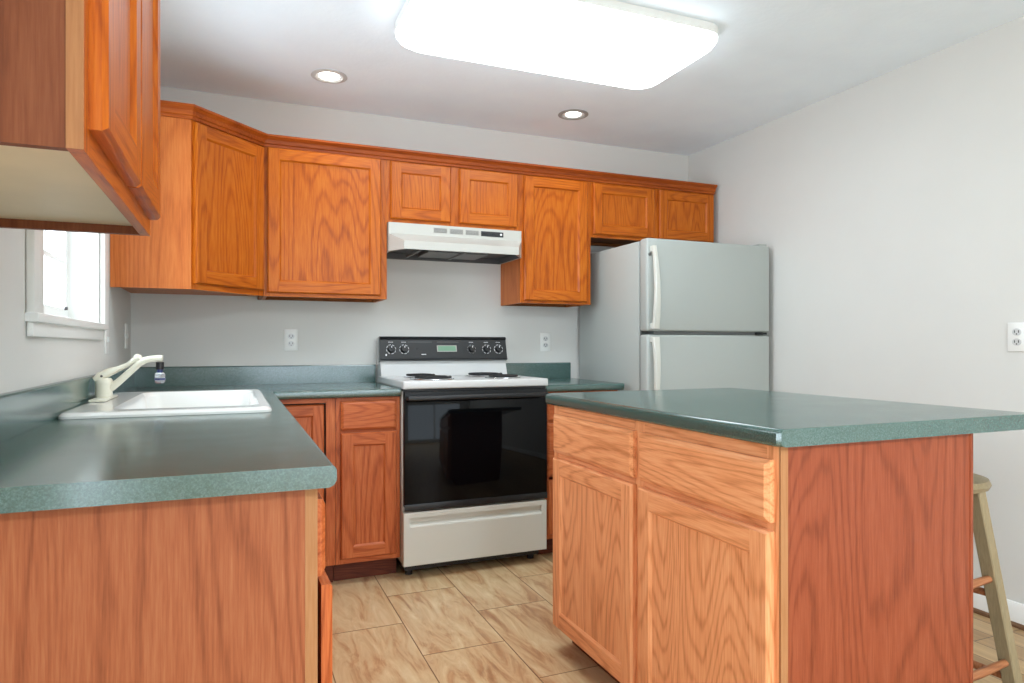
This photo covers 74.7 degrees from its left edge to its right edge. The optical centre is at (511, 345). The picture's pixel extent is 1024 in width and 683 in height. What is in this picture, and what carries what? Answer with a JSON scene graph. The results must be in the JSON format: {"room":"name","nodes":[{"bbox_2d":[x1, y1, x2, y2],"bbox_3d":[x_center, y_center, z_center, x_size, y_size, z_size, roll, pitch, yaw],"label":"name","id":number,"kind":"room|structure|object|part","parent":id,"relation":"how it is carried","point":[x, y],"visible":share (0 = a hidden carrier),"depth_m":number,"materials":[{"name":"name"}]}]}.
{"room":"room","nodes":[
{"label":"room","id":0,"kind":"room"},
{"bbox_2d":[0,228,130,393],"bbox_3d":[-0.633,-0.095,0.082,0.150,2.437,7.000,0,0,-22],"label":"wall","id":1,"kind":"structure","parent":0,"point":[26,361],"depth_m":1.74,"materials":[{"name":"paint"}]},
{"bbox_2d":[25,229,108,339],"bbox_3d":[-1.459,-0.534,2.129,0.170,1.021,1.072,0,0,-22],"label":"window","id":2,"kind":"structure","parent":1,"relation":"in","point":[80,310],"depth_m":2.48,"materials":[{"name":"white paint"}]},
{"bbox_3d":[-1.512,-0.513,2.110,0.047,0.863,0.866,0,0,-22],"label":"sash","id":3,"kind":"part","parent":2,"relation":"part of","materials":[{"name":"white paint"}]},
{"bbox_2d":[0,0,159,235],"bbox_3d":[-0.801,-0.625,1.113,0.325,0.761,0.716,0,0,-22],"label":"upper cabinet","id":4,"kind":"object","parent":1,"relation":"attached to","point":[80,79],"visible":1,"depth_m":0.93,"materials":[{"name":"brown wood"}]},
{"bbox_3d":[-0.683,-0.625,0.776,0.280,0.761,0.001,0,0,-22],"label":"panel","id":5,"kind":"part","parent":4,"relation":"part of","materials":[{"name":"brown wood"}]},
{"bbox_3d":[-0.680,-0.625,1.164,0.019,0.761,0.715,0,0,-22],"label":"frame","id":6,"kind":"part","parent":4,"relation":"part of","materials":[{"name":"brown wood"}]},
{"bbox_3d":[-0.599,-0.627,1.022,0.022,0.697,0.334,0,0,-22],"label":"door","id":7,"kind":"part","parent":4,"relation":"part of","materials":[{"name":"brown wood"}]},
{"bbox_3d":[-0.602,-0.627,1.020,0.011,0.577,0.214,0,0,-22],"label":"panel","id":8,"kind":"part","parent":4,"relation":"part of","materials":[{"name":"brown wood"}]},
{"bbox_3d":[-0.729,-0.627,1.336,0.022,0.697,0.330,0,0,-22],"label":"door","id":9,"kind":"part","parent":4,"relation":"part of","materials":[{"name":"brown wood"}]},
{"bbox_3d":[-0.732,-0.627,1.335,0.011,0.577,0.210,0,0,-22],"label":"panel","id":10,"kind":"part","parent":4,"relation":"part of","materials":[{"name":"brown wood"}]},
{"bbox_2d":[104,330,108,353],"bbox_3d":[-1.629,-0.026,2.700,0.012,0.116,0.072,0,0,-22],"label":"wall switch","id":11,"kind":"object","parent":1,"relation":"attached to","point":[106,332],"visible":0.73,"depth_m":2.68,"materials":[{"name":"white paint"}]},
{"bbox_2d":[124,324,128,347],"bbox_3d":[-1.832,-0.046,3.190,0.012,0.116,0.072,0,0,-22],"label":"wall switch","id":12,"kind":"object","parent":1,"relation":"attached to","point":[126,335],"visible":1,"depth_m":3.18,"materials":[{"name":"white paint"}]},
{"bbox_2d":[0,364,375,441],"bbox_3d":[-0.836,0.155,2.360,1.215,0.100,2.634,0,0,-22],"label":"backsplash","id":13,"kind":"structure","parent":1,"relation":"attached to","point":[23,410],"depth_m":3.36,"materials":[{"name":"green laminate"}]},
{"bbox_2d":[131,86,688,382],"bbox_3d":[-0.369,-0.095,4.060,3.780,2.437,0.150,0,0,-22],"label":"wall","id":14,"kind":"structure","parent":0,"point":[425,298],"depth_m":3.82,"materials":[{"name":"paint"}]},
{"bbox_2d":[110,116,263,299],"bbox_3d":[-1.502,-0.625,3.179,0.609,0.761,0.609,0,0,-22],"label":"upper cabinet","id":15,"kind":"object","parent":14,"relation":"attached to","point":[207,238],"visible":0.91,"depth_m":2.94,"materials":[{"name":"brown wood"}]},
{"bbox_3d":[-1.531,-0.625,2.848,0.303,0.761,0.018,0,0,-22],"label":"panel","id":16,"kind":"part","parent":15,"relation":"part of","materials":[{"name":"brown wood"}]},
{"bbox_3d":[-1.313,-0.625,3.101,0.019,0.761,0.431,0,0,23],"label":"frame","id":17,"kind":"part","parent":15,"relation":"part of","materials":[{"name":"brown wood"}]},
{"bbox_3d":[-1.296,-0.621,3.093,0.020,0.699,0.407,0,0,23],"label":"door","id":18,"kind":"part","parent":15,"relation":"part of","materials":[{"name":"brown wood"}]},
{"bbox_3d":[-1.299,-0.621,3.095,0.009,0.579,0.287,0,0,23],"label":"panel","id":19,"kind":"part","parent":15,"relation":"part of","materials":[{"name":"brown wood"}]},
{"bbox_2d":[284,329,297,350],"bbox_3d":[-1.196,-0.031,3.632,0.072,0.116,0.009,0,0,-22],"label":"wall outlet","id":20,"kind":"object","parent":14,"relation":"attached to","point":[290,335],"visible":1,"depth_m":3.63,"materials":[{"name":"white paint"}]},
{"bbox_2d":[262,147,386,302],"bbox_3d":[-0.994,-0.625,3.544,0.608,0.761,0.323,0,0,-22],"label":"upper cabinet","id":21,"kind":"object","parent":14,"relation":"attached to","point":[325,214],"visible":0.92,"depth_m":3.40,"materials":[{"name":"brown wood"}]},
{"bbox_3d":[-0.945,-0.619,3.404,0.439,0.594,0.009,0,0,-22],"label":"panel","id":22,"kind":"part","parent":21,"relation":"part of","materials":[{"name":"brown wood"}]},
{"bbox_2d":[387,160,519,230],"bbox_3d":[-0.360,-0.828,3.806,0.761,0.356,0.323,0,0,-22],"label":"upper cabinet","id":23,"kind":"object","parent":14,"relation":"attached to","point":[417,193],"visible":0.77,"depth_m":3.67,"materials":[{"name":"brown wood"}]},
{"bbox_3d":[-0.487,-0.822,3.590,0.330,0.303,0.020,0,0,-22],"label":"door","id":24,"kind":"part","parent":23,"relation":"part of","materials":[{"name":"brown wood"}]},
{"bbox_3d":[-0.488,-0.822,3.593,0.210,0.183,0.009,0,0,-22],"label":"panel","id":25,"kind":"part","parent":23,"relation":"part of","materials":[{"name":"brown wood"}]},
{"bbox_3d":[-0.129,-0.822,3.738,0.344,0.303,0.020,0,0,-22],"label":"door","id":26,"kind":"part","parent":23,"relation":"part of","materials":[{"name":"brown wood"}]},
{"bbox_3d":[-0.131,-0.822,3.741,0.224,0.183,0.009,0,0,-22],"label":"panel","id":27,"kind":"part","parent":23,"relation":"part of","materials":[{"name":"brown wood"}]},
{"bbox_2d":[387,222,520,264],"bbox_3d":[-0.336,-0.572,3.747,0.755,0.152,0.446,0,0,-22],"label":"range hood","id":28,"kind":"object","parent":14,"relation":"attached to","point":[405,241],"visible":0.99,"depth_m":3.63,"materials":[{"name":"white metal"}]},
{"bbox_2d":[433,228,446,233],"bbox_3d":[-0.386,-0.620,3.612,0.078,0.028,0.002,0,0,-22],"label":"vent grille","id":29,"kind":"object","parent":28,"relation":"attached to","point":[435,230],"depth_m":3.61,"materials":[{"name":"grey metal"}]},
{"bbox_2d":[450,229,462,234],"bbox_3d":[-0.302,-0.620,3.647,0.078,0.028,0.002,0,0,-22],"label":"vent grille","id":30,"kind":"object","parent":28,"relation":"attached to","point":[452,231],"depth_m":3.65,"materials":[{"name":"grey metal"}]},
{"bbox_2d":[465,230,478,235],"bbox_3d":[-0.218,-0.620,3.681,0.078,0.028,0.002,0,0,-22],"label":"vent grille","id":31,"kind":"object","parent":28,"relation":"attached to","point":[467,232],"depth_m":3.68,"materials":[{"name":"grey metal"}]},
{"bbox_2d":[481,231,502,237],"bbox_3d":[-0.109,-0.619,3.726,0.132,0.028,0.004,0,0,-22],"label":"switch plate","id":32,"kind":"object","parent":28,"relation":"attached to","point":[484,234],"depth_m":3.72,"materials":[{"name":"black plastic"}]},
{"bbox_2d":[506,362,570,378],"bbox_3d":[0.152,0.155,4.184,0.472,0.100,0.018,0,0,-22],"label":"backsplash","id":33,"kind":"structure","parent":14,"relation":"attached to","point":[559,369],"depth_m":4.19,"materials":[{"name":"green laminate"}]},
{"bbox_2d":[540,333,550,350],"bbox_3d":[0.210,-0.024,4.214,0.072,0.116,0.009,0,0,-22],"label":"wall outlet","id":34,"kind":"object","parent":14,"relation":"attached to","point":[545,338],"visible":1,"depth_m":4.21,"materials":[{"name":"white paint"}]},
{"bbox_2d":[501,174,590,306],"bbox_3d":[0.203,-0.625,4.039,0.456,0.761,0.323,0,0,-22],"label":"upper cabinet","id":35,"kind":"object","parent":14,"relation":"attached to","point":[553,269],"visible":0.89,"depth_m":3.90,"materials":[{"name":"brown wood"}]},
{"bbox_3d":[0.257,-0.615,3.897,0.408,0.712,0.020,0,0,-22],"label":"door","id":36,"kind":"part","parent":35,"relation":"part of","materials":[{"name":"brown wood"}]},
{"bbox_3d":[0.256,-0.615,3.901,0.288,0.592,0.009,0,0,-22],"label":"panel","id":37,"kind":"part","parent":35,"relation":"part of","materials":[{"name":"brown wood"}]},
{"bbox_2d":[591,182,713,246],"bbox_3d":[0.834,-0.827,4.300,0.907,0.358,0.323,0,0,-22],"label":"upper cabinet","id":38,"kind":"object","parent":14,"relation":"attached to","point":[621,215],"visible":0.78,"depth_m":4.14,"materials":[{"name":"brown wood"}]},
{"bbox_3d":[0.682,-0.818,4.073,0.429,0.306,0.020,0,0,-22],"label":"door","id":39,"kind":"part","parent":38,"relation":"part of","materials":[{"name":"brown wood"}]},
{"bbox_3d":[0.681,-0.818,4.077,0.309,0.186,0.009,0,0,-22],"label":"panel","id":40,"kind":"part","parent":38,"relation":"part of","materials":[{"name":"brown wood"}]},
{"bbox_3d":[1.107,-0.818,4.249,0.417,0.306,0.020,0,0,-22],"label":"door","id":41,"kind":"part","parent":38,"relation":"part of","materials":[{"name":"brown wood"}]},
{"bbox_3d":[1.106,-0.818,4.253,0.297,0.186,0.009,0,0,-22],"label":"panel","id":42,"kind":"part","parent":38,"relation":"part of","materials":[{"name":"brown wood"}]},
{"bbox_2d":[160,100,716,194],"bbox_3d":[-0.231,-1.006,3.652,3.363,0.056,0.310,0,0,-28],"label":"crown molding","id":43,"kind":"structure","parent":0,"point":[194,112],"depth_m":3.55,"materials":[{"name":"brown wood"}]},
{"bbox_2d":[160,0,1023,155],"bbox_3d":[0.997,-1.373,0.757,3.780,0.120,7.400,0,0,-22],"label":"ceiling","id":44,"kind":"structure","parent":0,"point":[769,60],"depth_m":3.14,"materials":[{"name":"paint"}]},
{"bbox_2d":[311,69,346,83],"bbox_3d":[-0.889,-1.333,3.264,0.172,0.060,0.172,0,0,-22],"label":"recessed light","id":45,"kind":"object","parent":44,"relation":"in","point":[326,74],"visible":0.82,"depth_m":3.25,"materials":[{"name":"grey"}]},
{"bbox_3d":[-0.889,-1.318,3.264,0.096,0.030,0.096,0,0,-22],"label":"bulb","id":46,"kind":"part","parent":45,"relation":"part of","materials":[{"name":"white glass"}]},
{"bbox_2d":[395,0,717,88],"bbox_3d":[0.189,-1.263,2.776,1.268,0.098,0.578,0,0,-22],"label":"ceiling light","id":47,"kind":"object","parent":44,"relation":"attached to","point":[607,42],"visible":1,"depth_m":2.66,"materials":[{"name":"white plastic"}]},
{"bbox_2d":[558,109,587,119],"bbox_3d":[0.348,-1.334,3.805,0.172,0.058,0.172,0,0,-22],"label":"recessed light","id":48,"kind":"object","parent":44,"relation":"in","point":[569,114],"visible":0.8,"depth_m":3.79,"materials":[{"name":"grey"}]},
{"bbox_3d":[0.348,-1.320,3.805,0.088,0.030,0.088,0,0,-22],"label":"bulb","id":49,"kind":"part","parent":48,"relation":"part of","materials":[{"name":"white glass"}]},
{"bbox_2d":[331,552,1023,682],"bbox_3d":[0.959,1.174,0.849,3.780,0.100,7.200,0,0,-22],"label":"floor","id":50,"kind":"structure","parent":0,"point":[488,621],"depth_m":2.65,"materials":[{"name":"tile"}]},
{"bbox_2d":[0,489,331,682],"bbox_3d":[-0.756,0.685,1.418,0.636,0.878,0.773,0,0,-22],"label":"base cabinet","id":51,"kind":"object","parent":50,"relation":"on","point":[235,588],"visible":0.71,"depth_m":1.08,"materials":[{"name":"brown wood"}]},
{"bbox_3d":[-0.410,0.340,1.359,0.020,0.137,0.364,0,0,-22],"label":"drawer","id":52,"kind":"part","parent":51,"relation":"part of","materials":[{"name":"brown wood"}]},
{"bbox_3d":[-0.404,0.711,1.359,0.020,0.575,0.368,0,0,-24],"label":"door","id":53,"kind":"part","parent":51,"relation":"part of","materials":[{"name":"brown wood"}]},
{"bbox_2d":[280,398,334,581],"bbox_3d":[-1.303,0.684,3.096,0.910,0.878,0.910,0,0,-22],"label":"base cabinet","id":54,"kind":"object","parent":50,"relation":"on","point":[316,417],"visible":0.13,"depth_m":3.12,"materials":[{"name":"red wood"}]},
{"bbox_2d":[0,364,400,513],"bbox_3d":[-0.836,0.175,2.360,1.216,0.138,2.634,0,0,-22],"label":"countertop","id":55,"kind":"structure","parent":54,"relation":"on","point":[48,462],"depth_m":1.40,"materials":[{"name":"green laminate"}]},
{"bbox_2d":[88,354,164,401],"bbox_3d":[-1.356,0.108,2.381,0.228,0.159,0.260,0,0,-22],"label":"faucet","id":56,"kind":"object","parent":55,"relation":"on","point":[105,386],"visible":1,"depth_m":2.36,"materials":[{"name":"beige plastic"}]},
{"bbox_3d":[-1.430,0.183,2.350,0.052,0.008,0.260,0,0,-22],"label":"deck plate","id":57,"kind":"part","parent":56,"relation":"part of","materials":[{"name":"beige plastic"}]},
{"bbox_3d":[-1.397,0.085,2.363,0.138,0.091,0.044,0,0,-22],"label":"lever","id":58,"kind":"part","parent":56,"relation":"part of","materials":[{"name":"beige plastic"}]},
{"bbox_3d":[-1.340,0.100,2.377,0.185,0.134,0.030,0,0,-16],"label":"spout","id":59,"kind":"part","parent":56,"relation":"part of","materials":[{"name":"beige plastic"}]},
{"bbox_3d":[-1.334,0.045,2.390,0.034,0.034,0.034,0,0,-22],"label":"lever knob","id":60,"kind":"part","parent":56,"relation":"part of","materials":[{"name":"beige plastic"}]},
{"bbox_2d":[58,389,271,418],"bbox_3d":[-1.181,0.279,2.396,0.566,0.183,0.935,0,0,-22],"label":"sink","id":61,"kind":"object","parent":55,"relation":"in","point":[197,402],"visible":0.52,"depth_m":2.36,"materials":[{"name":"white ceramic"}]},
{"bbox_3d":[-0.993,0.631,3.077,0.145,0.610,0.009,0,0,-22],"label":"panel","id":62,"kind":"part","parent":54,"relation":"part of","materials":[{"name":"brown wood"}]},
{"bbox_3d":[-0.992,0.631,3.073,0.253,0.718,0.020,0,0,-22],"label":"door","id":63,"kind":"part","parent":54,"relation":"part of","materials":[{"name":"brown wood"}]},
{"bbox_2d":[333,396,399,580],"bbox_3d":[-0.794,0.685,3.457,0.304,0.878,0.620,0,0,-22],"label":"base cabinet","id":64,"kind":"object","parent":50,"relation":"on","point":[367,429],"visible":0.84,"depth_m":3.18,"materials":[{"name":"red wood"}]},
{"bbox_3d":[-0.678,0.328,3.180,0.263,0.137,0.020,0,0,-22],"label":"drawer","id":65,"kind":"part","parent":64,"relation":"part of","materials":[{"name":"brown wood"}]},
{"bbox_3d":[-0.678,0.704,3.180,0.263,0.590,0.020,0,0,-22],"label":"door","id":66,"kind":"part","parent":64,"relation":"part of","materials":[{"name":"brown wood"}]},
{"bbox_3d":[-0.679,0.704,3.184,0.143,0.470,0.009,0,0,-22],"label":"panel","id":67,"kind":"part","parent":64,"relation":"part of","materials":[{"name":"brown wood"}]},
{"bbox_2d":[377,336,548,574],"bbox_3d":[-0.283,0.536,3.617,0.762,1.176,0.705,0,0,-22],"label":"electric range","id":68,"kind":"object","parent":50,"relation":"on","point":[473,433],"visible":0.99,"depth_m":3.35,"materials":[{"name":"white metal"}]},
{"bbox_3d":[-0.671,0.019,3.729,0.040,0.040,0.027,0,0,-22],"label":"knob","id":69,"kind":"part","parent":68,"relation":"part of","materials":[{"name":"black plastic"}]},
{"bbox_3d":[-0.603,0.019,3.758,0.040,0.040,0.027,0,0,-22],"label":"knob","id":70,"kind":"part","parent":68,"relation":"part of","materials":[{"name":"black plastic"}]},
{"bbox_3d":[-0.497,0.158,3.652,0.159,0.011,0.152,0,0,-22],"label":"coil burner","id":71,"kind":"part","parent":68,"relation":"part of","materials":[{"name":"black metal"}]},
{"bbox_3d":[-0.399,0.158,3.404,0.191,0.011,0.181,0,0,-22],"label":"coil burner","id":72,"kind":"part","parent":68,"relation":"part of","materials":[{"name":"black metal"}]},
{"bbox_3d":[-0.386,0.021,3.866,0.756,0.146,0.057,0,0,-22],"label":"control panel","id":73,"kind":"part","parent":68,"relation":"part of","materials":[{"name":"black plastic"}]},
{"bbox_3d":[-0.375,0.016,3.863,0.118,0.037,0.013,0,0,-22],"label":"display frame","id":74,"kind":"part","parent":68,"relation":"part of","materials":[{"name":"grey"}]},
{"bbox_2d":[377,375,547,391],"bbox_3d":[-0.285,0.196,3.621,0.762,0.055,0.637,0,0,-22],"label":"cooktop","id":75,"kind":"object","parent":68,"relation":"in","point":[407,383],"depth_m":3.36,"materials":[{"name":"white metal"}]},
{"bbox_3d":[-0.233,0.019,3.911,0.040,0.040,0.027,0,0,-22],"label":"knob","id":76,"kind":"part","parent":68,"relation":"part of","materials":[{"name":"black plastic"}]},
{"bbox_3d":[-0.174,0.926,3.348,0.752,0.256,0.036,0,0,-22],"label":"storage drawer","id":77,"kind":"part","parent":68,"relation":"part of","materials":[{"name":"white metal"}]},
{"bbox_3d":[-0.172,0.496,3.349,0.752,0.552,0.034,0,0,-22],"label":"oven door","id":78,"kind":"part","parent":68,"relation":"part of","materials":[{"name":"black glass"}]},
{"bbox_3d":[-0.164,0.774,3.332,0.752,0.032,0.005,0,0,-22],"label":"rail","id":79,"kind":"part","parent":68,"relation":"part of","materials":[{"name":"black metal"}]},
{"bbox_3d":[-0.166,0.239,3.334,0.744,0.034,0.008,0,0,-22],"label":"rail","id":80,"kind":"part","parent":68,"relation":"part of","materials":[{"name":"metal"}]},
{"bbox_3d":[-0.158,0.250,3.313,0.736,0.024,0.047,0,0,-22],"label":"handle","id":81,"kind":"part","parent":68,"relation":"part of","materials":[{"name":"metal"}]},
{"bbox_3d":[-0.149,0.158,3.794,0.197,0.011,0.186,0,0,-22],"label":"coil burner","id":82,"kind":"part","parent":68,"relation":"part of","materials":[{"name":"black metal"}]},
{"bbox_3d":[-0.147,0.019,3.946,0.040,0.040,0.027,0,0,-22],"label":"knob","id":83,"kind":"part","parent":68,"relation":"part of","materials":[{"name":"black plastic"}]},
{"bbox_3d":[-0.078,0.019,3.975,0.040,0.040,0.027,0,0,-22],"label":"knob","id":84,"kind":"part","parent":68,"relation":"part of","materials":[{"name":"black plastic"}]},
{"bbox_3d":[-0.045,0.158,3.552,0.159,0.011,0.152,0,0,-22],"label":"coil burner","id":85,"kind":"part","parent":68,"relation":"part of","materials":[{"name":"black metal"}]},
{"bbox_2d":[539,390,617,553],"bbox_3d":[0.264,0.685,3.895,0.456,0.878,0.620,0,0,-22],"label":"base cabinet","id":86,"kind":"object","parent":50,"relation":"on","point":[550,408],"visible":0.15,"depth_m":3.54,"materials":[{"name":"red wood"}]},
{"bbox_3d":[0.378,0.854,3.618,0.416,0.290,0.020,0,0,-22],"label":"door","id":87,"kind":"part","parent":86,"relation":"part of","materials":[{"name":"brown wood"}]},
{"bbox_3d":[0.378,0.553,3.618,0.416,0.282,0.020,0,0,-22],"label":"drawer","id":88,"kind":"part","parent":86,"relation":"part of","materials":[{"name":"brown wood"}]},
{"bbox_3d":[0.378,0.328,3.618,0.416,0.137,0.020,0,0,-22],"label":"drawer","id":89,"kind":"part","parent":86,"relation":"part of","materials":[{"name":"brown wood"}]},
{"bbox_2d":[506,362,623,391],"bbox_3d":[0.274,0.175,3.898,0.479,0.138,0.641,0,0,-22],"label":"countertop","id":90,"kind":"structure","parent":86,"relation":"on","point":[558,374],"depth_m":4.11,"materials":[{"name":"green laminate"}]},
{"bbox_2d":[579,238,768,390],"bbox_3d":[0.971,0.268,4.052,0.840,1.712,0.821,0,0,-22],"label":"refrigerator","id":91,"kind":"object","parent":50,"relation":"on","point":[662,314],"visible":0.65,"depth_m":3.75,"materials":[{"name":"grey metal"}]},
{"bbox_3d":[0.764,0.188,3.554,0.042,0.472,0.060,0,0,-22],"label":"handle","id":92,"kind":"part","parent":91,"relation":"part of","materials":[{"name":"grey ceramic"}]},
{"bbox_3d":[0.764,-0.311,3.554,0.042,0.440,0.060,0,0,-22],"label":"handle","id":93,"kind":"part","parent":91,"relation":"part of","materials":[{"name":"white plastic"}]},
{"bbox_3d":[1.092,0.482,3.758,0.840,1.084,0.073,0,0,-22],"label":"door","id":94,"kind":"part","parent":91,"relation":"part of","materials":[{"name":"grey metal"}]},
{"bbox_3d":[1.092,-0.328,3.758,0.840,0.497,0.073,0,0,-22],"label":"freezer door","id":95,"kind":"part","parent":91,"relation":"part of","materials":[{"name":"grey metal"}]},
{"bbox_2d":[553,405,972,682],"bbox_3d":[0.659,0.672,2.105,0.655,0.903,1.129,0,0,-22],"label":"base cabinet","id":96,"kind":"object","parent":50,"relation":"on","point":[680,555],"visible":0.82,"depth_m":1.65,"materials":[{"name":"red wood"}]},
{"bbox_3d":[0.263,0.722,2.240,0.009,0.500,0.414,0,0,-22],"label":"panel","id":97,"kind":"part","parent":96,"relation":"part of","materials":[{"name":"brown wood"}]},
{"bbox_3d":[0.260,0.722,2.239,0.020,0.620,0.534,0,0,-22],"label":"door","id":98,"kind":"part","parent":96,"relation":"part of","materials":[{"name":"brown wood"}]},
{"bbox_3d":[0.260,0.322,2.239,0.020,0.139,0.534,0,0,-22],"label":"drawer","id":99,"kind":"part","parent":96,"relation":"part of","materials":[{"name":"brown wood"}]},
{"bbox_3d":[0.382,0.630,1.995,0.019,0.818,1.121,0,0,-22],"label":"frame","id":100,"kind":"part","parent":96,"relation":"part of","materials":[{"name":"brown wood"}]},
{"bbox_3d":[0.477,0.722,1.724,0.009,0.500,0.399,0,0,-22],"label":"panel","id":101,"kind":"part","parent":96,"relation":"part of","materials":[{"name":"brown wood"}]},
{"bbox_3d":[0.473,0.722,1.722,0.020,0.620,0.519,0,0,-22],"label":"door","id":102,"kind":"part","parent":96,"relation":"part of","materials":[{"name":"brown wood"}]},
{"bbox_3d":[0.473,0.322,1.722,0.020,0.139,0.519,0,0,-22],"label":"drawer","id":103,"kind":"part","parent":96,"relation":"part of","materials":[{"name":"brown wood"}]},
{"bbox_2d":[546,388,1023,447],"bbox_3d":[0.758,0.200,2.164,0.891,0.040,1.192,0,0,-22],"label":"countertop","id":104,"kind":"structure","parent":96,"relation":"on","point":[772,418],"depth_m":1.79,"materials":[{"name":"green laminate"}]},
{"bbox_3d":[0.885,0.672,1.595,0.603,0.902,0.005,0,0,-22],"label":"panel","id":105,"kind":"part","parent":96,"relation":"part of","materials":[{"name":"red wood"}]},
{"bbox_2d":[973,473,1022,682],"bbox_3d":[1.256,0.752,2.022,0.378,0.741,0.378,0,0,-28],"label":"bar stool","id":106,"kind":"object","parent":50,"relation":"on","point":[1007,668],"visible":0.19,"depth_m":1.96,"materials":[{"name":"beige wood"}]},
{"bbox_3d":[1.256,0.400,2.022,0.312,0.037,0.312,0,0,-28],"label":"seat","id":107,"kind":"part","parent":106,"relation":"part of","materials":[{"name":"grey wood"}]},
{"bbox_2d":[689,16,1023,603],"bbox_3d":[2.628,-0.095,1.432,0.150,2.437,7.000,0,0,-22],"label":"wall","id":108,"kind":"structure","parent":0,"point":[888,208],"depth_m":3.14,"materials":[{"name":"paint"}]},
{"bbox_2d":[973,593,1023,624],"bbox_3d":[2.549,1.067,1.407,0.013,0.078,6.975,0,0,-22],"label":"baseboard","id":109,"kind":"structure","parent":108,"relation":"attached to","point":[1016,610],"depth_m":2.70,"materials":[{"name":"white paint"}]},
{"bbox_2d":[973,607,1023,630],"bbox_3d":[2.544,1.115,1.405,0.025,0.018,6.975,0,0,-22],"label":"trim","id":110,"kind":"structure","parent":108,"relation":"attached to","point":[975,610],"depth_m":2.77,"materials":[{"name":"brown wood"}]},
{"bbox_2d":[1008,322,1023,351],"bbox_3d":[2.023,-0.035,2.686,0.009,0.116,0.072,0,0,-22],"label":"wall outlet","id":111,"kind":"object","parent":108,"relation":"attached to","point":[1015,330],"visible":1,"depth_m":2.69,"materials":[{"name":"white paint"}]},
{"bbox_2d":[1012,328,1020,335],"bbox_3d":[2.021,-0.055,2.685,0.004,0.029,0.034,0,0,-22],"label":"socket","id":112,"kind":"object","parent":111,"relation":"attached to","point":[1015,331],"depth_m":2.68,"materials":[{"name":"grey plastic"}]},
{"bbox_2d":[1012,338,1020,345],"bbox_3d":[2.021,-0.015,2.685,0.004,0.029,0.034,0,0,-22],"label":"socket","id":113,"kind":"object","parent":111,"relation":"attached to","point":[1015,341],"depth_m":2.68,"materials":[{"name":"grey plastic"}]}
]}

